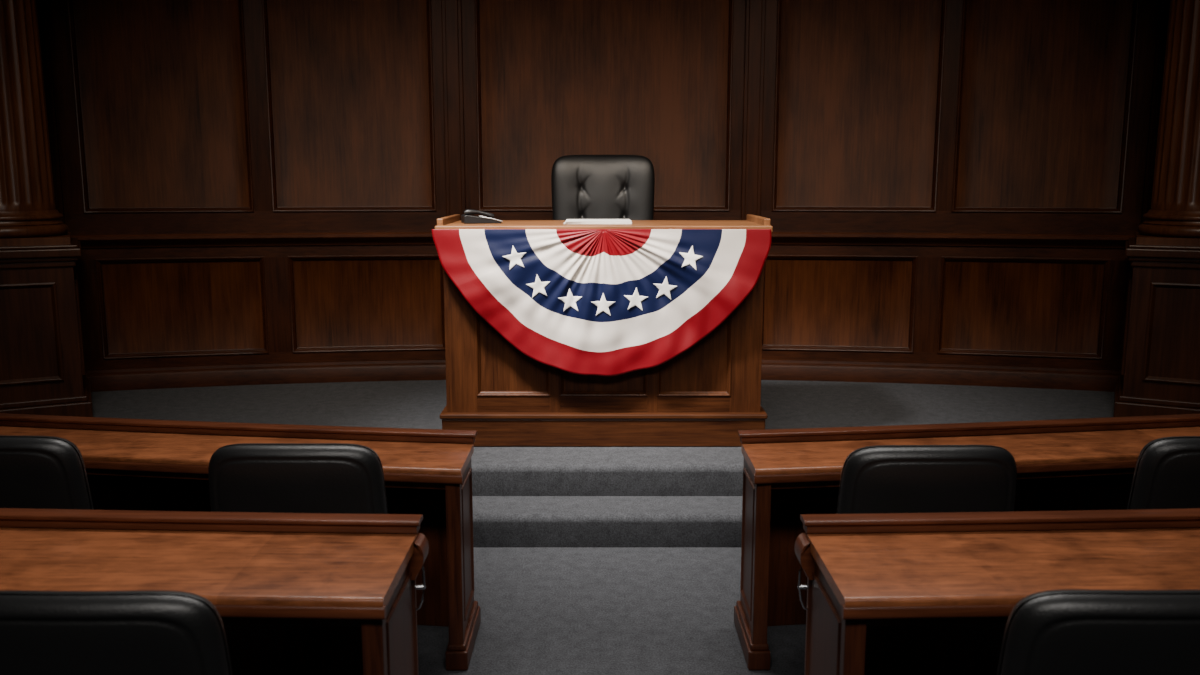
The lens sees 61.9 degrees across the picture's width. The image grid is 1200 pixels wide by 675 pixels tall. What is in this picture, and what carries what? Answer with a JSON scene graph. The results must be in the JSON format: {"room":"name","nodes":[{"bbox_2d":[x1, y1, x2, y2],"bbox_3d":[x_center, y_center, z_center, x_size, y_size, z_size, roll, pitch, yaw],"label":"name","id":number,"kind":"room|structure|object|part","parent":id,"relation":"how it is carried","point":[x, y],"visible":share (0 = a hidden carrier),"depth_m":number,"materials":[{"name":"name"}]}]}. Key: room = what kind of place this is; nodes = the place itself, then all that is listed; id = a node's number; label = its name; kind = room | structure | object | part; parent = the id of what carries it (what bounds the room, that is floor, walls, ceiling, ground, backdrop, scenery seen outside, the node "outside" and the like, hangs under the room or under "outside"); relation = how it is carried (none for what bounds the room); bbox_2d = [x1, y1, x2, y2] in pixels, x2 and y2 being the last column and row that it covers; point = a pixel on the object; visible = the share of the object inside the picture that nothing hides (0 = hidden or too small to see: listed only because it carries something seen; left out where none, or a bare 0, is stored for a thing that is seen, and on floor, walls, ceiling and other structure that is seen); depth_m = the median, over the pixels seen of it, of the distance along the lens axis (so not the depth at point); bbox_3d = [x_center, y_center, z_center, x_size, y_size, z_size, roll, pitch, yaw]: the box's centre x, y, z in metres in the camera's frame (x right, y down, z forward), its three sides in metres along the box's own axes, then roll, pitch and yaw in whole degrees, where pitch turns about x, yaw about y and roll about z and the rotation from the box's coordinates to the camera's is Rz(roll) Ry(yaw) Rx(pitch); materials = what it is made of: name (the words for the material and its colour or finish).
{"room":"legislative chamber","nodes":[
{"label":"legislative chamber","id":0,"kind":"room"},
{"bbox_2d":[47,0,1158,369],"bbox_3d":[0.020,-1.400,6.978,9.164,4.200,0.977,0,9,0],"label":"wall","id":1,"kind":"structure","parent":0,"point":[262,219],"depth_m":7.09,"materials":[{"name":"brown wood"}]},
{"bbox_2d":[36,0,64,223],"bbox_3d":[-3.721,-2.069,6.601,0.140,2.760,0.041,-2,9,-15],"label":"trim","id":2,"kind":"structure","parent":1,"relation":"attached to","point":[42,12],"depth_m":6.68,"materials":[{"name":"brown wood"}]},
{"bbox_2d":[67,0,253,212],"bbox_3d":[-3.000,-1.950,6.819,1.113,2.181,0.047,-2,9,-12],"label":"wall panel","id":3,"kind":"object","parent":1,"relation":"attached to","point":[161,88],"visible":1,"depth_m":6.89,"materials":[{"name":"brown wood"}]},
{"bbox_2d":[95,256,268,358],"bbox_3d":[-2.951,-0.215,7.105,1.113,0.706,0.047,-2,9,-12],"label":"wall panel","id":4,"kind":"object","parent":1,"relation":"attached to","point":[184,306],"visible":1,"depth_m":7.12,"materials":[{"name":"brown wood"}]},
{"bbox_2d":[262,0,435,211],"bbox_3d":[-1.761,-1.983,7.032,1.153,2.181,0.048,-1,9,-7],"label":"wall panel","id":5,"kind":"object","parent":1,"relation":"attached to","point":[349,83],"visible":1,"depth_m":7.10,"materials":[{"name":"brown wood"}]},
{"bbox_2d":[288,255,444,352],"bbox_3d":[-1.692,-0.249,7.317,1.113,0.706,0.047,-1,9,-7],"label":"wall panel","id":6,"kind":"object","parent":1,"relation":"attached to","point":[340,303],"visible":0.97,"depth_m":7.33,"materials":[{"name":"brown wood"}]},
{"bbox_2d":[441,0,465,219],"bbox_3d":[-1.046,-2.143,7.065,0.140,2.760,0.041,-1,9,-4],"label":"trim","id":7,"kind":"structure","parent":1,"relation":"attached to","point":[451,10],"depth_m":7.13,"materials":[{"name":"brown wood"}]},
{"bbox_2d":[85,359,1120,391],"bbox_3d":[0.020,0.288,7.108,9.022,0.155,0.809,0,9,0],"label":"baseboard","id":8,"kind":"structure","parent":1,"relation":"attached to","point":[115,379],"depth_m":7.24,"materials":[{"name":"brown wood"}]},
{"bbox_2d":[70,231,1135,247],"bbox_3d":[0.020,-0.670,6.942,9.022,0.100,0.838,0,9,0],"label":"trim","id":9,"kind":"structure","parent":1,"relation":"attached to","point":[143,240],"depth_m":7.07,"materials":[{"name":"brown wood"}]},
{"bbox_2d":[475,0,733,210],"bbox_3d":[0.030,-2.000,7.136,1.831,2.181,0.066,0,9,0],"label":"wall panel","id":10,"kind":"object","parent":1,"relation":"attached to","point":[651,79],"visible":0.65,"depth_m":7.20,"materials":[{"name":"brown wood"}]},
{"bbox_2d":[741,0,765,219],"bbox_3d":[1.095,-2.143,7.064,0.140,2.760,0.041,1,9,4],"label":"trim","id":11,"kind":"structure","parent":1,"relation":"attached to","point":[755,12],"depth_m":7.13,"materials":[{"name":"brown wood"}]},
{"bbox_2d":[762,255,917,352],"bbox_3d":[1.732,-0.249,7.317,1.113,0.706,0.047,1,9,7],"label":"wall panel","id":12,"kind":"object","parent":1,"relation":"attached to","point":[855,303],"visible":0.95,"depth_m":7.33,"materials":[{"name":"brown wood"}]},
{"bbox_2d":[772,0,946,211],"bbox_3d":[1.821,-1.983,7.030,1.153,2.181,0.048,1,9,7],"label":"wall panel","id":13,"kind":"object","parent":1,"relation":"attached to","point":[859,83],"visible":1,"depth_m":7.10,"materials":[{"name":"brown wood"}]},
{"bbox_2d":[936,256,1109,358],"bbox_3d":[2.991,-0.215,7.105,1.113,0.706,0.047,2,9,12],"label":"wall panel","id":14,"kind":"object","parent":1,"relation":"attached to","point":[999,306],"visible":1,"depth_m":7.12,"materials":[{"name":"brown wood"}]},
{"bbox_2d":[951,0,1138,212],"bbox_3d":[3.040,-1.950,6.819,1.113,2.181,0.047,2,9,12],"label":"wall panel","id":15,"kind":"object","parent":1,"relation":"attached to","point":[1045,86],"visible":1,"depth_m":6.89,"materials":[{"name":"brown wood"}]},
{"bbox_2d":[1141,0,1169,223],"bbox_3d":[3.761,-2.069,6.601,0.140,2.760,0.041,2,9,15],"label":"trim","id":16,"kind":"structure","parent":1,"relation":"attached to","point":[1164,5],"depth_m":6.68,"materials":[{"name":"brown wood"}]},
{"bbox_2d":[417,547,805,674],"bbox_3d":[0.020,1.495,2.768,9.435,0.200,10.400,0,9,0],"label":"floor","id":17,"kind":"structure","parent":0,"point":[544,610],"depth_m":4.20,"materials":[{"name":"grey carpet"}]},
{"bbox_2d":[0,435,93,509],"bbox_3d":[-2.000,0.763,3.633,0.618,0.973,0.636,0,9,2],"label":"office chair","id":18,"kind":"object","parent":17,"relation":"on","point":[37,472],"visible":0.31,"depth_m":3.29,"materials":[{"name":"black leather"}]},
{"bbox_2d":[0,590,232,674],"bbox_3d":[-1.070,0.961,2.384,0.618,0.973,0.636,0,9,0],"label":"office chair","id":19,"kind":"object","parent":17,"relation":"on","point":[146,632],"visible":1,"depth_m":2.02,"materials":[{"name":"black leather"}]},
{"bbox_2d":[0,508,428,674],"bbox_3d":[-1.711,0.966,2.863,2.389,0.816,0.549,1,9,3],"label":"desk","id":20,"kind":"object","parent":17,"relation":"on","point":[292,593],"visible":0.77,"depth_m":2.83,"materials":[{"name":"brown wood"}]},
{"bbox_3d":[-1.708,0.678,2.559,2.349,0.036,0.040,1,9,3],"label":"edge moulding","id":21,"kind":"part","parent":20,"relation":"part of","materials":[{"name":"brown wood"}]},
{"bbox_3d":[-0.574,1.010,2.810,0.055,0.744,0.489,0,9,0],"label":"panel","id":22,"kind":"part","parent":20,"relation":"part of","materials":[{"name":"brown wood"}]},
{"bbox_2d":[0,413,480,669],"bbox_3d":[-1.917,0.775,4.064,2.941,0.816,0.456,1,9,9],"label":"desk","id":23,"kind":"object","parent":17,"relation":"on","point":[131,464],"visible":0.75,"depth_m":3.99,"materials":[{"name":"brown wood"}]},
{"bbox_3d":[-1.915,0.479,3.811,2.871,0.036,0.053,1,9,9],"label":"edge moulding","id":24,"kind":"part","parent":23,"relation":"part of","materials":[{"name":"brown wood"}]},
{"bbox_3d":[-0.534,0.843,3.866,0.055,0.744,0.382,0,9,0],"label":"panel","id":25,"kind":"part","parent":23,"relation":"part of","materials":[{"name":"brown wood"}]},
{"bbox_2d":[208,443,387,513],"bbox_3d":[-0.985,0.779,3.534,0.618,0.973,0.636,0,9,0],"label":"office chair","id":26,"kind":"object","parent":17,"relation":"on","point":[343,478],"visible":0.38,"depth_m":3.18,"materials":[{"name":"black leather"}]},
{"bbox_2d":[91,380,1114,546],"bbox_3d":[0.020,0.658,6.324,9.031,0.340,2.815,0,9,0],"label":"stepped platform","id":27,"kind":"structure","parent":17,"relation":"on","point":[522,496],"depth_m":5.96,"materials":[{"name":"grey carpet"}]},
{"bbox_2d":[0,0,92,416],"bbox_3d":[-3.670,-1.420,6.022,0.840,3.858,0.840,-5,10,-27],"label":"column","id":28,"kind":"structure","parent":27,"relation":"on","point":[42,361],"depth_m":5.96,"materials":[{"name":"brown wood"}]},
{"bbox_2d":[435,214,772,446],"bbox_3d":[0.020,-0.070,5.808,1.810,1.258,0.745,0,9,0],"label":"bench","id":29,"kind":"object","parent":27,"relation":"on","point":[702,396],"visible":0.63,"depth_m":5.54,"materials":[{"name":"brown wood"}]},
{"bbox_2d":[461,209,502,223],"bbox_3d":[-0.671,-0.691,5.682,0.217,0.079,0.165,-2,9,-14],"label":"telephone","id":30,"kind":"object","parent":29,"relation":"on","point":[467,217],"visible":1,"depth_m":5.61,"materials":[{"name":"black plastic"}]},
{"bbox_2d":[564,219,631,223],"bbox_3d":[-0.010,-0.660,5.687,0.385,0.018,0.268,0,9,0],"label":"paper stack","id":31,"kind":"object","parent":29,"relation":"on","point":[568,221],"visible":1,"depth_m":5.56,"materials":[{"name":"white paper"}]},
{"bbox_2d":[432,229,771,375],"bbox_3d":[0.009,-0.184,5.378,1.813,0.794,0.068,0,9,0],"label":"bunting","id":32,"kind":"object","parent":29,"relation":"hanging from","point":[600,302],"visible":1,"depth_m":5.36,"materials":[{"name":"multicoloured fabric"}]},
{"bbox_2d":[1113,0,1199,416],"bbox_3d":[3.709,-1.420,6.022,0.840,3.858,0.840,5,10,27],"label":"column","id":33,"kind":"structure","parent":27,"relation":"on","point":[1160,374],"depth_m":5.98,"materials":[{"name":"brown wood"}]},
{"bbox_3d":[0.020,0.281,6.722,1.700,0.280,0.910,0,9,0],"label":"platform","id":34,"kind":"object","parent":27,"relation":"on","visible":0},
{"bbox_2d":[551,155,654,219],"bbox_3d":[0.020,-0.507,6.492,0.716,1.347,0.682,0,9,0],"label":"chair","id":35,"kind":"object","parent":34,"relation":"on","point":[583,186],"visible":0.37,"depth_m":6.56,"materials":[{"name":"black leather"}]},
{"bbox_2d":[836,445,1016,513],"bbox_3d":[1.055,0.782,3.514,0.618,0.973,0.636,0,9,-1],"label":"office chair","id":36,"kind":"object","parent":17,"relation":"on","point":[879,478],"visible":0.38,"depth_m":3.16,"materials":[{"name":"black leather"}]},
{"bbox_2d":[734,414,1199,669],"bbox_3d":[1.967,0.775,4.065,2.921,0.816,0.455,-1,9,-9],"label":"desk","id":37,"kind":"object","parent":17,"relation":"on","point":[1085,463],"visible":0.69,"depth_m":3.98,"materials":[{"name":"brown wood"}]},
{"bbox_3d":[0.594,0.843,3.868,0.055,0.744,0.382,0,9,0],"label":"panel","id":38,"kind":"part","parent":37,"relation":"part of","materials":[{"name":"brown wood"}]},
{"bbox_3d":[1.965,0.479,3.812,2.851,0.036,0.053,-1,9,-9],"label":"edge moulding","id":39,"kind":"part","parent":37,"relation":"part of","materials":[{"name":"brown wood"}]},
{"bbox_2d":[794,508,1199,674],"bbox_3d":[1.766,0.965,2.864,2.359,0.816,0.549,-1,9,-3],"label":"desk","id":40,"kind":"object","parent":17,"relation":"on","point":[888,593],"visible":0.8,"depth_m":2.83,"materials":[{"name":"brown wood"}]},
{"bbox_3d":[0.644,1.010,2.811,0.055,0.744,0.489,0,9,0],"label":"panel","id":41,"kind":"part","parent":40,"relation":"part of","materials":[{"name":"brown wood"}]},
{"bbox_3d":[1.763,0.677,2.560,2.319,0.036,0.039,-1,9,-3],"label":"edge moulding","id":42,"kind":"part","parent":40,"relation":"part of","materials":[{"name":"brown wood"}]},
{"bbox_2d":[997,589,1199,674],"bbox_3d":[1.135,0.961,2.389,0.618,0.973,0.636,0,9,0],"label":"office chair","id":43,"kind":"object","parent":17,"relation":"on","point":[1072,631],"visible":1,"depth_m":2.03,"materials":[{"name":"black leather"}]},
{"bbox_2d":[1127,436,1199,509],"bbox_3d":[2.075,0.765,3.623,0.618,0.973,0.636,0,9,0],"label":"office chair","id":44,"kind":"object","parent":17,"relation":"on","point":[1166,475],"visible":0.35,"depth_m":3.29,"materials":[{"name":"black leather"}]}
]}

